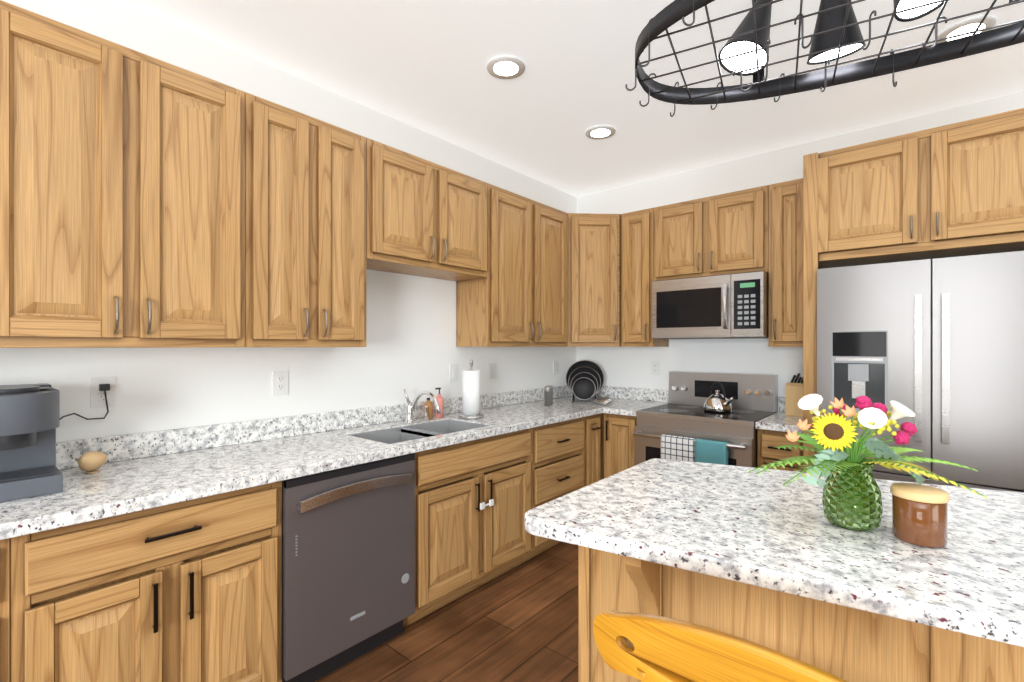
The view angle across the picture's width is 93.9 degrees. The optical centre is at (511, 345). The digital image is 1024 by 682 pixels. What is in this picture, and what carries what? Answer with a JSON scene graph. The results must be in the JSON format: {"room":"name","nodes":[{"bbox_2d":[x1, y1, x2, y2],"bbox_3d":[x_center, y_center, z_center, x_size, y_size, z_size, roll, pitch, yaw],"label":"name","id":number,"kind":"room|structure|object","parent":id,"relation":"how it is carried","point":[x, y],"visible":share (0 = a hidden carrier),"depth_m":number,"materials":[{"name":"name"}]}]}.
{"room":"kitchen","nodes":[
{"label":"kitchen","id":0,"kind":"room"},
{"bbox_2d":[0,0,576,441],"bbox_3d":[-1.713,-0.007,1.859,0.120,2.770,7.240,0,0,41],"label":"wall","id":1,"kind":"structure","parent":0,"point":[410,348],"depth_m":2.42,"materials":[{"name":"white paint"}]},
{"bbox_2d":[60,377,115,419],"bbox_3d":[-1.603,0.204,1.802,0.121,0.163,0.190,0,0,41],"label":"electrical outlet","id":2,"kind":"object","parent":1,"relation":"attached to","point":[102,392],"visible":0.92,"depth_m":1.87,"materials":[{"name":"white plastic"}]},
{"bbox_2d":[0,0,244,347],"bbox_3d":[-1.456,-0.528,1.788,0.356,1.068,0.764,0,0,41],"label":"upper cabinet","id":3,"kind":"object","parent":1,"relation":"attached to","point":[122,196],"visible":1,"depth_m":1.66,"materials":[{"name":"brown wood"}]},
{"bbox_2d":[272,371,287,395],"bbox_3d":[-1.163,0.188,2.402,0.008,0.120,0.076,0,0,41],"label":"electrical outlet","id":4,"kind":"object","parent":1,"relation":"attached to","point":[279,382],"visible":1,"depth_m":2.40,"materials":[{"name":"white plastic"}]},
{"bbox_2d":[245,92,365,346],"bbox_3d":[-1.021,-0.528,2.297,0.356,1.068,0.574,0,0,41],"label":"upper cabinet","id":5,"kind":"object","parent":1,"relation":"attached to","point":[305,230],"visible":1,"depth_m":2.16,"materials":[{"name":"brown wood"}]},
{"bbox_2d":[366,138,486,280],"bbox_3d":[-0.543,-0.754,2.856,0.356,0.615,0.894,0,0,41],"label":"upper cabinet","id":6,"kind":"object","parent":1,"relation":"attached to","point":[426,218],"visible":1,"depth_m":2.70,"materials":[{"name":"brown wood"}]},
{"bbox_2d":[450,364,457,381],"bbox_3d":[-0.399,0.188,3.295,0.010,0.120,0.076,0,0,41],"label":"light switch","id":7,"kind":"object","parent":1,"relation":"attached to","point":[453,372],"visible":1,"depth_m":3.29,"materials":[{"name":"white plastic"}]},
{"bbox_2d":[489,363,495,378],"bbox_3d":[-0.142,0.188,3.595,0.010,0.120,0.076,0,0,41],"label":"light switch","id":8,"kind":"object","parent":1,"relation":"attached to","point":[492,370],"visible":1,"depth_m":3.59,"materials":[{"name":"white plastic"}]},
{"bbox_2d":[456,183,567,346],"bbox_3d":[0.048,-0.528,3.547,0.356,1.068,0.924,0,0,41],"label":"upper cabinet","id":9,"kind":"object","parent":1,"relation":"attached to","point":[517,296],"visible":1,"depth_m":3.33,"materials":[{"name":"brown wood"}]},
{"bbox_2d":[553,361,558,374],"bbox_3d":[0.388,0.193,4.217,0.008,0.120,0.076,0,0,41],"label":"electrical outlet","id":10,"kind":"object","parent":1,"relation":"attached to","point":[555,367],"visible":1,"depth_m":4.21,"materials":[{"name":"white plastic"}]},
{"bbox_2d":[315,542,577,681],"bbox_3d":[0.309,1.428,0.131,5.800,0.100,7.600,0,0,41],"label":"floor","id":11,"kind":"structure","parent":0,"point":[518,623],"depth_m":2.26,"materials":[{"name":"brown wood"}]},
{"bbox_2d":[0,538,9,681],"bbox_3d":[-1.788,0.939,1.159,0.636,0.874,0.761,0,0,41],"label":"base cabinet","id":12,"kind":"object","parent":11,"relation":"on","point":[4,610],"visible":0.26,"depth_m":1.26,"materials":[{"name":"brown wood"}]},
{"bbox_2d":[10,481,281,681],"bbox_3d":[-1.309,0.939,1.719,0.636,0.874,0.711,0,0,41],"label":"base cabinet","id":13,"kind":"object","parent":11,"relation":"on","point":[188,591],"visible":0.85,"depth_m":1.50,"materials":[{"name":"brown wood"}]},
{"bbox_2d":[282,453,414,681],"bbox_3d":[-0.862,0.942,2.207,0.641,0.864,0.602,0,0,41],"label":"dishwasher","id":14,"kind":"object","parent":11,"relation":"on","point":[348,564],"visible":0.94,"depth_m":1.99,"materials":[{"name":"grey metal"}]},
{"bbox_2d":[403,428,530,627],"bbox_3d":[-0.384,0.939,2.801,0.636,0.874,0.913,0,0,41],"label":"base cabinet","id":15,"kind":"object","parent":11,"relation":"on","point":[464,544],"visible":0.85,"depth_m":2.55,"materials":[{"name":"brown wood"}]},
{"bbox_2d":[0,385,668,539],"bbox_3d":[-0.498,0.507,2.476,0.919,0.298,4.477,0,0,41],"label":"countertop","id":16,"kind":"structure","parent":15,"relation":"on","point":[144,471],"depth_m":2.05,"materials":[{"name":"white stone"}]},
{"bbox_2d":[0,383,62,501],"bbox_3d":[-1.600,0.294,1.496,0.382,0.330,0.255,0,0,41],"label":"coffee maker","id":17,"kind":"object","parent":16,"relation":"on","point":[29,419],"visible":1,"depth_m":1.46,"materials":[{"name":"gray plastic"}]},
{"bbox_2d":[77,451,106,473],"bbox_3d":[-1.524,0.421,1.736,0.072,0.076,0.082,0,0,41],"label":"wooden figurine","id":18,"kind":"object","parent":16,"relation":"on","point":[90,462],"visible":1,"depth_m":1.72,"materials":[{"name":"brown wood"}]},
{"bbox_2d":[403,389,441,422],"bbox_3d":[-0.489,0.358,2.830,0.304,0.202,0.181,0,0,41],"label":"faucet","id":19,"kind":"object","parent":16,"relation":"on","point":[410,408],"visible":1,"depth_m":2.85,"materials":[{"name":"silver metal"}]},
{"bbox_2d":[424,398,432,418],"bbox_3d":[-0.526,0.393,3.009,0.054,0.132,0.054,0,0,41],"label":"soap bottle","id":20,"kind":"object","parent":16,"relation":"on","point":[428,403],"visible":0.85,"depth_m":2.99,"materials":[{"name":"brown plastic"}]},
{"bbox_2d":[435,388,443,417],"bbox_3d":[-0.468,0.364,3.076,0.056,0.190,0.058,0,0,41],"label":"soap bottle","id":21,"kind":"object","parent":16,"relation":"on","point":[440,398],"visible":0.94,"depth_m":3.06,"materials":[{"name":"pink plastic"}]},
{"bbox_2d":[458,360,483,418],"bbox_3d":[-0.261,0.273,3.072,0.164,0.371,0.164,0,0,41],"label":"paper towel holder","id":22,"kind":"object","parent":16,"relation":"on","point":[470,393],"visible":1,"depth_m":3.02,"materials":[{"name":"white paper"}]},
{"bbox_2d":[544,386,550,405],"bbox_3d":[0.274,0.386,3.667,0.056,0.146,0.056,0,0,41],"label":"canister","id":23,"kind":"object","parent":16,"relation":"on","point":[547,395],"visible":1,"depth_m":3.64,"materials":[{"name":"silver metal"}]},
{"bbox_2d":[547,385,552,403],"bbox_3d":[0.296,0.386,3.770,0.056,0.146,0.056,0,0,41],"label":"canister","id":24,"kind":"object","parent":16,"relation":"on","point":[551,386],"visible":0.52,"depth_m":3.75,"materials":[{"name":"silver metal"}]},
{"bbox_2d":[566,360,612,404],"bbox_3d":[0.649,0.291,3.971,0.524,0.334,0.433,0,0,41],"label":"pans","id":25,"kind":"object","parent":16,"relation":"on","point":[584,379],"visible":1,"depth_m":4.01,"materials":[{"name":"black metal"}]},
{"bbox_2d":[480,499,493,509],"bbox_3d":[-0.136,0.858,2.588,0.012,0.034,0.100,0,0,41],"label":"child lock","id":26,"kind":"object","parent":15,"relation":"attached to","point":[483,504],"visible":1,"depth_m":2.58,"materials":[{"name":"white plastic"}]},
{"bbox_2d":[522,417,583,562],"bbox_3d":[0.111,0.939,3.380,0.636,0.874,0.609,0,0,41],"label":"drawers","id":27,"kind":"object","parent":11,"relation":"on","point":[557,460],"visible":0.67,"depth_m":3.14,"materials":[{"name":"brown wood"}]},
{"bbox_2d":[584,414,600,486],"bbox_3d":[0.384,0.939,3.699,0.636,0.874,0.228,0,0,41],"label":"door","id":28,"kind":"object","parent":11,"relation":"on","point":[592,427],"visible":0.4,"depth_m":3.50,"materials":[{"name":"brown wood"}]},
{"bbox_2d":[600,413,603,479],"bbox_3d":[0.631,0.939,4.051,0.588,0.874,0.617,0,0,41],"label":"base cabinet","id":29,"kind":"object","parent":11,"relation":"on","point":[602,446],"depth_m":3.67,"materials":[{"name":"brown wood"}]},
{"bbox_2d":[604,413,636,477],"bbox_3d":[0.978,0.939,3.719,0.288,0.874,0.636,0,0,41],"label":"base cabinet","id":30,"kind":"object","parent":11,"relation":"on","point":[618,444],"visible":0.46,"depth_m":3.51,"materials":[{"name":"brown wood"}]},
{"bbox_2d":[633,371,777,467],"bbox_3d":[1.346,0.789,3.335,0.764,1.173,0.756,0,0,41],"label":"range","id":31,"kind":"object","parent":11,"relation":"on","point":[682,413],"visible":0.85,"depth_m":3.31,"materials":[{"name":"silver metal"}]},
{"bbox_2d":[661,434,694,461],"bbox_3d":[1.068,0.781,3.087,0.212,0.395,0.051,0,0,41],"label":"checked towel","id":32,"kind":"object","parent":31,"relation":"hanging from","point":[679,448],"visible":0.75,"depth_m":3.07,"materials":[{"name":"white fabric"}]},
{"bbox_2d":[695,439,727,464],"bbox_3d":[1.228,0.801,2.950,0.189,0.435,0.051,0,0,41],"label":"towel","id":33,"kind":"object","parent":31,"relation":"hanging from","point":[711,451],"visible":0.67,"depth_m":2.94,"materials":[{"name":"teal fabric"}]},
{"bbox_2d":[703,381,733,412],"bbox_3d":[1.441,0.350,3.314,0.222,0.211,0.188,0,0,41],"label":"kettle","id":34,"kind":"object","parent":31,"relation":"on","point":[716,402],"visible":1,"depth_m":3.26,"materials":[{"name":"silver metal"}]},
{"bbox_2d":[593,610,846,681],"bbox_3d":[0.444,0.886,0.765,0.551,0.986,0.412,0,0,41],"label":"stool","id":35,"kind":"object","parent":11,"relation":"on","point":[641,647],"visible":1,"depth_m":0.69,"materials":[{"name":"yellow wood"}]},
{"bbox_2d":[757,429,802,471],"bbox_3d":[1.771,0.939,3.040,0.258,0.874,0.636,0,0,41],"label":"base cabinet","id":36,"kind":"object","parent":11,"relation":"on","point":[768,443],"visible":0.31,"depth_m":2.83,"materials":[{"name":"brown wood"}]},
{"bbox_2d":[755,397,802,432],"bbox_3d":[1.778,0.429,3.050,0.260,0.143,0.647,0,0,41],"label":"countertop","id":37,"kind":"structure","parent":36,"relation":"on","point":[780,420],"depth_m":2.88,"materials":[{"name":"white stone"}]},
{"bbox_2d":[785,373,802,416],"bbox_3d":[1.921,0.322,3.191,0.199,0.274,0.110,0,0,-41],"label":"knife block","id":38,"kind":"object","parent":37,"relation":"on","point":[793,393],"visible":0.58,"depth_m":3.14,"materials":[{"name":"brown wood"}]},
{"bbox_2d":[578,545,1023,681],"bbox_3d":[1.321,0.939,1.143,2.294,0.874,0.810,0,0,24],"label":"kitchen island","id":39,"kind":"object","parent":11,"relation":"on","point":[848,644],"visible":0.44,"depth_m":1.18,"materials":[{"name":"brown wood"}]},
{"bbox_2d":[524,458,1023,646],"bbox_3d":[1.305,0.480,1.167,2.346,0.040,1.116,0,0,31],"label":"island countertop","id":40,"kind":"structure","parent":39,"relation":"on","point":[764,529],"depth_m":1.14,"materials":[{"name":"white stone"}]},
{"bbox_2d":[749,394,986,530],"bbox_3d":[0.868,0.291,1.204,0.473,0.336,0.395,0,0,41],"label":"vase","id":41,"kind":"object","parent":40,"relation":"on","point":[851,498],"visible":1,"depth_m":1.19,"materials":[{"name":"green glass"}]},
{"bbox_2d":[890,483,949,547],"bbox_3d":[0.963,0.398,1.131,0.108,0.121,0.108,0,0,41],"label":"candle jar","id":42,"kind":"object","parent":40,"relation":"on","point":[919,514],"visible":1,"depth_m":1.10,"materials":[{"name":"orange glass"}]},
{"bbox_2d":[803,108,1023,471],"bbox_3d":[2.234,0.157,2.592,1.023,2.438,0.750,0,0,41],"label":"cabinet","id":43,"kind":"object","parent":11,"relation":"on","point":[952,190],"visible":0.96,"depth_m":2.38,"materials":[{"name":"brown wood"}]},
{"bbox_2d":[817,251,1023,492],"bbox_3d":[2.214,0.482,2.530,0.924,1.788,0.837,0,0,41],"label":"fridge","id":44,"kind":"object","parent":11,"relation":"on","point":[936,346],"visible":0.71,"depth_m":2.24,"materials":[{"name":"grey metal"}]},
{"bbox_2d":[121,0,1023,196],"bbox_3d":[0.309,-1.436,0.131,5.800,0.112,7.600,0,0,41],"label":"ceiling","id":45,"kind":"structure","parent":0,"point":[420,64],"depth_m":2.43,"materials":[{"name":"white paint"}]},
{"bbox_2d":[625,0,1023,116],"bbox_3d":[0.995,-1.065,1.163,1.408,0.649,0.791,0,0,41],"label":"pot rack","id":46,"kind":"object","parent":45,"relation":"hanging from","point":[761,86],"visible":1,"depth_m":1.38,"materials":[{"name":"grey metal"}]},
{"bbox_2d":[718,0,1019,75],"bbox_3d":[1.036,-1.135,1.351,0.819,0.512,0.298,0,0,41],"label":"pendant lights","id":47,"kind":"object","parent":45,"relation":"hanging from","point":[830,19],"depth_m":1.45,"materials":[{"name":"grey metal"}]},
{"bbox_2d":[577,91,1023,411],"bbox_3d":[2.668,-0.007,2.797,5.320,2.770,0.120,0,0,41],"label":"wall","id":48,"kind":"structure","parent":0,"point":[625,367],"depth_m":3.63,"materials":[{"name":"white paint"}]},
{"bbox_2d":[567,213,620,346],"bbox_3d":[0.643,-0.528,4.048,0.610,1.068,0.606,0,0,41],"label":"upper cabinet","id":49,"kind":"object","parent":48,"relation":"attached to","point":[594,280],"visible":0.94,"depth_m":3.82,"materials":[{"name":"brown wood"}]},
{"bbox_2d":[621,208,668,346],"bbox_3d":[1.060,-0.528,3.855,0.276,1.068,0.356,0,0,41],"label":"upper cabinet","id":50,"kind":"object","parent":48,"relation":"attached to","point":[636,270],"visible":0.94,"depth_m":3.74,"materials":[{"name":"brown wood"}]},
{"bbox_2d":[651,361,659,374],"bbox_3d":[1.193,0.183,3.973,0.076,0.120,0.008,0,0,41],"label":"electrical outlet","id":51,"kind":"object","parent":48,"relation":"attached to","point":[655,367],"visible":1,"depth_m":3.97,"materials":[{"name":"white plastic"}]},
{"bbox_2d":[653,185,767,280],"bbox_3d":[1.468,-0.775,3.506,0.796,0.574,0.356,0,0,41],"label":"upper cabinet","id":52,"kind":"object","parent":48,"relation":"attached to","point":[725,233],"visible":0.96,"depth_m":3.37,"materials":[{"name":"brown wood"}]},
{"bbox_2d":[652,271,767,338],"bbox_3d":[1.447,-0.269,3.456,0.755,0.431,0.460,0,0,41],"label":"microwave","id":53,"kind":"object","parent":52,"relation":"attached to","point":[730,306],"visible":0.96,"depth_m":3.29,"materials":[{"name":"silver metal"}]},
{"bbox_2d":[768,178,802,346],"bbox_3d":[1.866,-0.528,3.166,0.248,1.068,0.356,0,0,41],"label":"upper cabinet","id":54,"kind":"object","parent":48,"relation":"attached to","point":[785,264],"visible":0.77,"depth_m":3.08,"materials":[{"name":"brown wood"}]},
{"bbox_2d":[799,364,802,379],"bbox_3d":[2.010,0.183,3.275,0.076,0.120,0.008,0,0,41],"label":"electrical outlet","id":55,"kind":"object","parent":48,"relation":"attached to","point":[801,369],"visible":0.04,"depth_m":3.29,"materials":[{"name":"white plastic"}]}
]}

